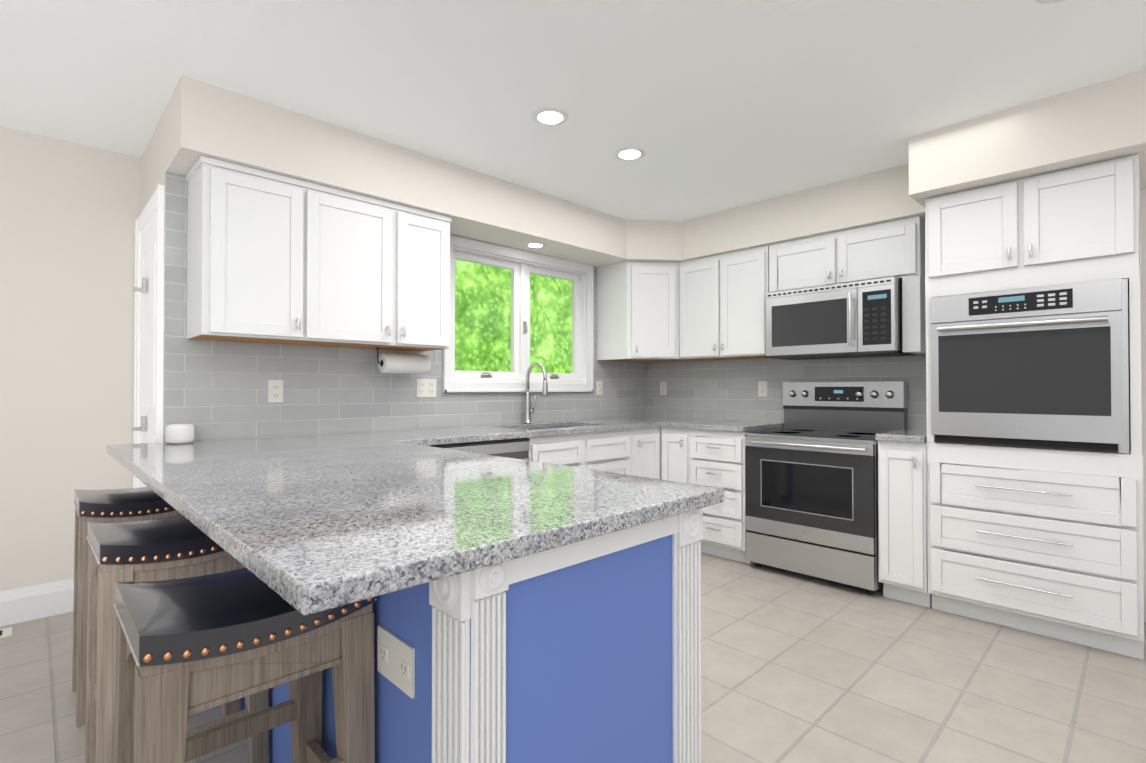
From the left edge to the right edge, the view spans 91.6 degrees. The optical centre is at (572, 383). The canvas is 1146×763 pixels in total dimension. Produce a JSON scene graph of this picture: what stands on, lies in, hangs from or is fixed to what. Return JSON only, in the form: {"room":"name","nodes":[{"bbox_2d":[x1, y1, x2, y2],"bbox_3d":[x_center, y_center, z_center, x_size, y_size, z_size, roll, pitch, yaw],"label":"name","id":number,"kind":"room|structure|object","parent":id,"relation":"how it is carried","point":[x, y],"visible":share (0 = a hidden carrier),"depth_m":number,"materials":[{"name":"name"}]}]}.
{"room":"kitchen","nodes":[
{"label":"kitchen","id":0,"kind":"room"},
{"bbox_2d":[0,126,140,590],"bbox_3d":[-3.038,-0.042,2.710,1.740,2.500,0.140,1,-1,-44],"label":"wall","id":1,"kind":"structure","parent":0,"point":[70,213],"depth_m":2.94,"materials":[{"name":"white paint"}]},
{"bbox_2d":[0,579,73,626],"bbox_3d":[-3.034,1.122,2.594,1.599,0.170,0.016,1,-1,-44],"label":"baseboard","id":2,"kind":"structure","parent":1,"relation":"attached to","point":[23,604],"depth_m":2.86,"materials":[{"name":"white wood"}]},
{"bbox_2d":[141,118,160,212],"bbox_3d":[-2.186,-0.039,2.983,0.140,2.500,0.660,1,-1,-44],"label":"wall","id":3,"kind":"structure","parent":0,"point":[150,169],"depth_m":2.91,"materials":[{"name":"white paint"}]},
{"bbox_2d":[132,184,164,487],"bbox_3d":[-2.213,0.141,2.857,0.070,2.137,0.784,1,-1,-44],"label":"door","id":4,"kind":"structure","parent":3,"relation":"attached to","point":[148,288],"depth_m":2.85,"materials":[{"name":"white wood"}]},
{"bbox_2d":[160,108,489,427],"bbox_3d":[-0.619,-0.029,3.954,3.740,2.500,0.140,1,-1,-44],"label":"wall","id":5,"kind":"structure","parent":0,"point":[163,149],"depth_m":2.63,"materials":[{"name":"white paint"}]},
{"bbox_2d":[186,156,309,344],"bbox_3d":[-1.568,-0.597,2.677,0.420,0.775,0.345,1,-1,-44],"label":"upper cabinet","id":6,"kind":"object","parent":5,"relation":"attached to","point":[272,258],"depth_m":2.55,"materials":[{"name":"white wood"}]},
{"bbox_2d":[290,182,397,348],"bbox_3d":[-1.252,-0.594,2.986,0.464,0.775,0.345,1,-1,-44],"label":"upper cabinet","id":7,"kind":"object","parent":5,"relation":"attached to","point":[354,237],"depth_m":2.87,"materials":[{"name":"white wood"}]},
{"bbox_2d":[375,348,430,373],"bbox_3d":[-1.000,-0.128,3.296,0.352,0.145,0.116,1,-1,-44],"label":"paper towel holder","id":8,"kind":"object","parent":7,"relation":"attached to","point":[402,364],"visible":1,"depth_m":3.25,"materials":[{"name":"white paper"}]},
{"bbox_2d":[163,172,645,442],"bbox_3d":[-0.617,-0.338,3.855,3.600,1.275,0.008,1,-1,-44],"label":"backsplash","id":9,"kind":"structure","parent":5,"relation":"attached to","point":[215,390],"depth_m":3.05,"materials":[{"name":"grey tile"}]},
{"bbox_2d":[268,380,282,402],"bbox_3d":[-1.558,0.043,2.920,0.072,0.118,0.009,1,-1,-44],"label":"electrical outlet","id":10,"kind":"object","parent":9,"relation":"attached to","point":[275,391],"visible":1,"depth_m":2.92,"materials":[{"name":"white plastic"}]},
{"bbox_2d":[416,379,435,396],"bbox_3d":[-0.929,0.030,3.534,0.137,0.118,0.009,1,-1,-44],"label":"outlet","id":11,"kind":"object","parent":9,"relation":"attached to","point":[425,387],"visible":1,"depth_m":3.53,"materials":[{"name":"white plastic"}]},
{"bbox_2d":[596,381,602,394],"bbox_3d":[0.222,0.041,4.658,0.072,0.118,0.009,1,-1,-44],"label":"electrical outlet","id":12,"kind":"object","parent":9,"relation":"attached to","point":[599,387],"visible":1,"depth_m":4.65,"materials":[{"name":"white plastic"}]},
{"bbox_2d":[382,204,451,350],"bbox_3d":[-0.959,-0.591,3.272,0.356,0.775,0.345,1,-1,-44],"label":"upper cabinet","id":13,"kind":"object","parent":5,"relation":"attached to","point":[423,236],"depth_m":3.15,"materials":[{"name":"white wood"}]},
{"bbox_2d":[443,234,593,392],"bbox_3d":[-0.392,-0.452,4.155,1.400,1.040,0.174,1,-1,-44],"label":"kitchen window","id":14,"kind":"structure","parent":5,"relation":"in","point":[521,265],"depth_m":4.13,"materials":[{"name":"white wood"}]},
{"bbox_2d":[597,261,698,362],"bbox_3d":[0.640,-0.577,4.663,0.654,0.776,0.589,1,-1,-44],"label":"upper cabinet","id":15,"kind":"object","parent":5,"relation":"attached to","point":[637,311],"visible":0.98,"depth_m":4.43,"materials":[{"name":"white wood"}]},
{"bbox_2d":[0,552,1145,762],"bbox_3d":[0.066,1.232,2.094,5.340,0.060,5.340,1,-1,-44],"label":"floor","id":16,"kind":"structure","parent":0,"point":[796,667],"depth_m":2.20,"materials":[{"name":"tile"}]},
{"bbox_2d":[0,627,11,637],"bbox_3d":[-2.848,1.204,2.589,0.340,0.007,0.120,1,-1,-44],"label":"floor vent","id":17,"kind":"object","parent":16,"relation":"in","point":[5,632],"visible":0.93,"depth_m":2.69,"materials":[{"name":"silver metal"}]},
{"bbox_2d":[72,487,181,727],"bbox_3d":[-1.709,0.810,2.210,0.404,0.786,0.363,1,-1,-44],"label":"bar stool","id":18,"kind":"object","parent":16,"relation":"on","point":[127,504],"visible":0.38,"depth_m":2.02,"materials":[{"name":"wood"}]},
{"bbox_2d":[85,516,268,762],"bbox_3d":[-1.188,0.805,1.677,0.404,0.786,0.363,1,-1,-44],"label":"bar stool","id":19,"kind":"object","parent":16,"relation":"on","point":[178,547],"visible":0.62,"depth_m":1.54,"materials":[{"name":"wood"}]},
{"bbox_2d":[240,697,245,710],"bbox_3d":[-0.910,0.758,2.194,0.714,0.894,0.520,1,-1,-44],"label":"base cabinet","id":20,"kind":"object","parent":16,"relation":"on","point":[242,700],"depth_m":1.94,"materials":[{"name":"blue"}]},
{"bbox_2d":[107,432,378,451],"bbox_3d":[-1.456,0.295,2.567,1.010,0.036,0.390,1,-1,-44],"label":"countertop","id":21,"kind":"structure","parent":20,"relation":"on","point":[138,447],"depth_m":2.61,"materials":[{"name":"grey stone"}]},
{"bbox_2d":[165,424,194,443],"bbox_3d":[-1.813,0.232,2.569,0.112,0.088,0.112,1,-1,-44],"label":"speaker","id":22,"kind":"object","parent":21,"relation":"on","point":[179,433],"visible":0.98,"depth_m":2.53},
{"bbox_2d":[119,436,723,615],"bbox_3d":[-0.595,0.286,1.688,1.014,0.036,1.770,1,-1,-44],"label":"countertop","id":23,"kind":"structure","parent":20,"relation":"on","point":[305,525],"depth_m":1.20,"materials":[{"name":"grey stone"}]},
{"bbox_2d":[113,568,376,762],"bbox_3d":[-0.679,0.800,1.155,0.401,0.786,0.360,1,-1,-44],"label":"bar stool","id":24,"kind":"object","parent":16,"relation":"on","point":[186,648],"visible":0.77,"depth_m":1.06,"materials":[{"name":"wood"}]},
{"bbox_2d":[269,682,291,762],"bbox_3d":[-0.530,0.755,1.804,0.714,0.894,0.570,1,-1,-44],"label":"base cabinet","id":25,"kind":"object","parent":16,"relation":"on","point":[280,740],"depth_m":1.65,"materials":[{"name":"blue"}]},
{"bbox_2d":[431,438,529,460],"bbox_3d":[-0.692,0.770,3.271,0.643,0.888,0.604,1,-1,-44],"label":"dishwasher","id":26,"kind":"object","parent":16,"relation":"on","point":[519,448],"visible":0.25,"depth_m":3.13,"materials":[{"name":"silver metal"}]},
{"bbox_2d":[321,508,702,762],"bbox_3d":[-0.123,0.750,1.383,0.720,0.894,0.600,1,-1,-44],"label":"base cabinet","id":27,"kind":"object","parent":16,"relation":"on","point":[587,651],"depth_m":1.12,"materials":[{"name":"blue"}]},
{"bbox_2d":[377,625,414,698],"bbox_3d":[-0.361,0.561,1.128,0.009,0.095,0.150,1,-1,-44],"label":"outlet","id":28,"kind":"object","parent":27,"relation":"attached to","point":[395,660],"visible":1,"depth_m":1.12,"materials":[{"name":"white plastic"}]},
{"bbox_2d":[528,429,635,475],"bbox_3d":[-0.144,0.774,3.848,0.932,0.892,0.658,1,-1,-44],"label":"base cabinet","id":29,"kind":"object","parent":16,"relation":"on","point":[635,452],"depth_m":3.66,"materials":[{"name":"white wood"}]},
{"bbox_2d":[636,427,660,478],"bbox_3d":[0.305,0.778,4.286,0.323,0.892,0.658,1,-1,-44],"label":"base cabinet","id":30,"kind":"object","parent":16,"relation":"on","point":[648,440],"depth_m":4.09,"materials":[{"name":"white wood"}]},
{"bbox_2d":[661,427,782,563],"bbox_3d":[1.111,0.777,4.152,0.692,0.892,0.693,1,-1,-44],"label":"base cabinet","id":31,"kind":"object","parent":16,"relation":"on","point":[712,458],"visible":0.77,"depth_m":3.85,"materials":[{"name":"white wood"}]},
{"bbox_2d":[107,416,690,462],"bbox_3d":[-0.463,0.305,3.540,3.790,0.036,0.684,1,-1,-44],"label":"countertop","id":32,"kind":"structure","parent":31,"relation":"on","point":[463,434],"depth_m":3.35,"materials":[{"name":"grey stone"}]},
{"bbox_2d":[523,363,547,423],"bbox_3d":[-0.252,0.071,3.982,0.097,0.438,0.242,1,-1,-44],"label":"gooseneck faucet","id":33,"kind":"object","parent":32,"relation":"on","point":[529,410],"visible":1,"depth_m":4.01,"materials":[{"name":"silver metal"}]},
{"bbox_2d":[663,418,783,431],"bbox_3d":[1.128,0.311,4.147,0.663,0.036,0.659,1,-1,-44],"label":"countertop","id":34,"kind":"structure","parent":31,"relation":"on","point":[701,424],"depth_m":4.01,"materials":[{"name":"grey stone"}]},
{"bbox_2d":[745,381,907,594],"bbox_3d":[1.621,0.603,3.605,0.693,1.228,0.788,1,-1,-44],"label":"range","id":35,"kind":"object","parent":16,"relation":"on","point":[811,478],"visible":0.98,"depth_m":3.45,"materials":[{"name":"silver metal"}]},
{"bbox_2d":[878,440,931,607],"bbox_3d":[2.000,0.768,3.240,0.692,0.892,0.234,1,-1,-44],"label":"base cabinet","id":36,"kind":"object","parent":16,"relation":"on","point":[902,520],"visible":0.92,"depth_m":3.02,"materials":[{"name":"white wood"}]},
{"bbox_2d":[875,428,926,442],"bbox_3d":[2.004,0.302,3.253,0.660,0.036,0.236,1,-1,-44],"label":"countertop","id":37,"kind":"structure","parent":36,"relation":"on","point":[916,435],"depth_m":3.06,"materials":[{"name":"grey stone"}]},
{"bbox_2d":[925,154,1143,659],"bbox_3d":[2.365,0.114,2.875,0.694,2.192,0.805,1,-1,-44],"label":"tall cabinet","id":38,"kind":"object","parent":16,"relation":"on","point":[1046,542],"visible":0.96,"depth_m":2.61,"materials":[{"name":"white wood"}]},
{"bbox_2d":[930,279,1130,453],"bbox_3d":[2.322,-0.070,2.842,0.644,0.760,0.733,1,-1,-44],"label":"wall oven","id":39,"kind":"object","parent":38,"relation":"in","point":[1045,367],"visible":1,"depth_m":2.61,"materials":[{"name":"silver metal"}]},
{"bbox_2d":[0,0,1145,220],"bbox_3d":[0.066,-1.327,2.119,5.340,0.060,5.340,1,-1,-44],"label":"ceiling","id":40,"kind":"structure","parent":0,"point":[710,106],"depth_m":2.34,"materials":[{"name":"paint"}]},
{"bbox_2d":[532,108,567,125],"bbox_3d":[-0.111,-1.289,2.701,0.176,0.005,0.176,1,-1,-44],"label":"recessed light","id":41,"kind":"object","parent":40,"relation":"in","point":[549,116],"visible":1,"depth_m":2.69,"materials":[{"name":"white"}]},
{"bbox_2d":[614,147,645,159],"bbox_3d":[0.319,-1.284,3.127,0.176,0.005,0.176,1,-1,-44],"label":"recessed light","id":42,"kind":"object","parent":40,"relation":"in","point":[631,153],"visible":1,"depth_m":3.11,"materials":[{"name":"white"}]},
{"bbox_2d":[165,69,1145,266],"bbox_3d":[0.518,-1.140,2.700,3.600,0.304,3.257,1,-1,-44],"label":"soffit","id":43,"kind":"structure","parent":40,"relation":"attached to","point":[1102,121],"depth_m":2.87,"materials":[{"name":"white paint"}]},
{"bbox_2d":[526,242,544,247],"bbox_3d":[-0.266,-0.973,3.930,0.140,0.005,0.140,1,-1,-44],"label":"light","id":44,"kind":"object","parent":43,"relation":"attached to","point":[535,245],"visible":1,"depth_m":3.92,"materials":[{"name":"white"}]},
{"bbox_2d":[1035,0,1064,3],"bbox_3d":[1.618,-1.297,1.817,0.176,0.005,0.176,1,-1,-44],"label":"recessed light","id":45,"kind":"object","parent":40,"relation":"in","point":[1047,1],"visible":1,"depth_m":1.89,"materials":[{"name":"white"}]},
{"bbox_2d":[646,354,926,428],"bbox_3d":[1.501,-0.334,4.256,0.008,1.275,2.377,1,-1,-44],"label":"backsplash","id":46,"kind":"structure","parent":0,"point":[719,389],"depth_m":4.35,"materials":[{"name":"grey tile"}]},
{"bbox_2d":[660,382,666,394],"bbox_3d":[0.804,0.045,4.953,0.009,0.118,0.072,1,-1,-44],"label":"electrical outlet","id":47,"kind":"object","parent":46,"relation":"attached to","point":[663,388],"visible":1,"depth_m":4.95,"materials":[{"name":"white plastic"}]},
{"bbox_2d":[758,381,766,396],"bbox_3d":[1.459,0.044,4.283,0.009,0.118,0.072,1,-1,-44],"label":"electrical outlet","id":48,"kind":"object","parent":46,"relation":"attached to","point":[762,388],"visible":1,"depth_m":4.28,"materials":[{"name":"white plastic"}]},
{"bbox_2d":[1140,189,1145,621],"bbox_3d":[2.255,-0.033,3.587,0.140,2.500,4.400,1,-1,-44],"label":"wall","id":49,"kind":"structure","parent":0,"point":[1143,257],"depth_m":2.83,"materials":[{"name":"white paint"}]},
{"bbox_2d":[679,245,768,360],"bbox_3d":[1.207,-0.581,4.278,0.378,0.776,0.746,1,-1,-44],"label":"upper cabinet","id":50,"kind":"object","parent":49,"relation":"attached to","point":[721,306],"visible":0.9,"depth_m":4.14,"materials":[{"name":"white wood"}]},
{"bbox_2d":[769,216,925,354],"bbox_3d":[1.797,-0.578,3.674,0.378,0.795,0.932,1,-1,-44],"label":"upper cabinet","id":51,"kind":"object","parent":49,"relation":"attached to","point":[896,248],"visible":0.94,"depth_m":3.44,"materials":[{"name":"white wood"}]},
{"bbox_2d":[765,277,914,359],"bbox_3d":[1.732,-0.398,3.671,0.465,0.445,0.798,1,-1,-44],"label":"microwave","id":52,"kind":"object","parent":51,"relation":"attached to","point":[859,319],"visible":1,"depth_m":3.50,"materials":[{"name":"silver metal"}]},
{"label":"outside","id":53,"kind":"structure","parent":0,"visible":0},
{"bbox_2d":[455,259,571,372],"bbox_3d":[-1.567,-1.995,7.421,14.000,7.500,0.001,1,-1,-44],"label":"tree foliage","id":54,"kind":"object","parent":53,"point":[551,289],"depth_m":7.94,"materials":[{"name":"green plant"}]}
]}

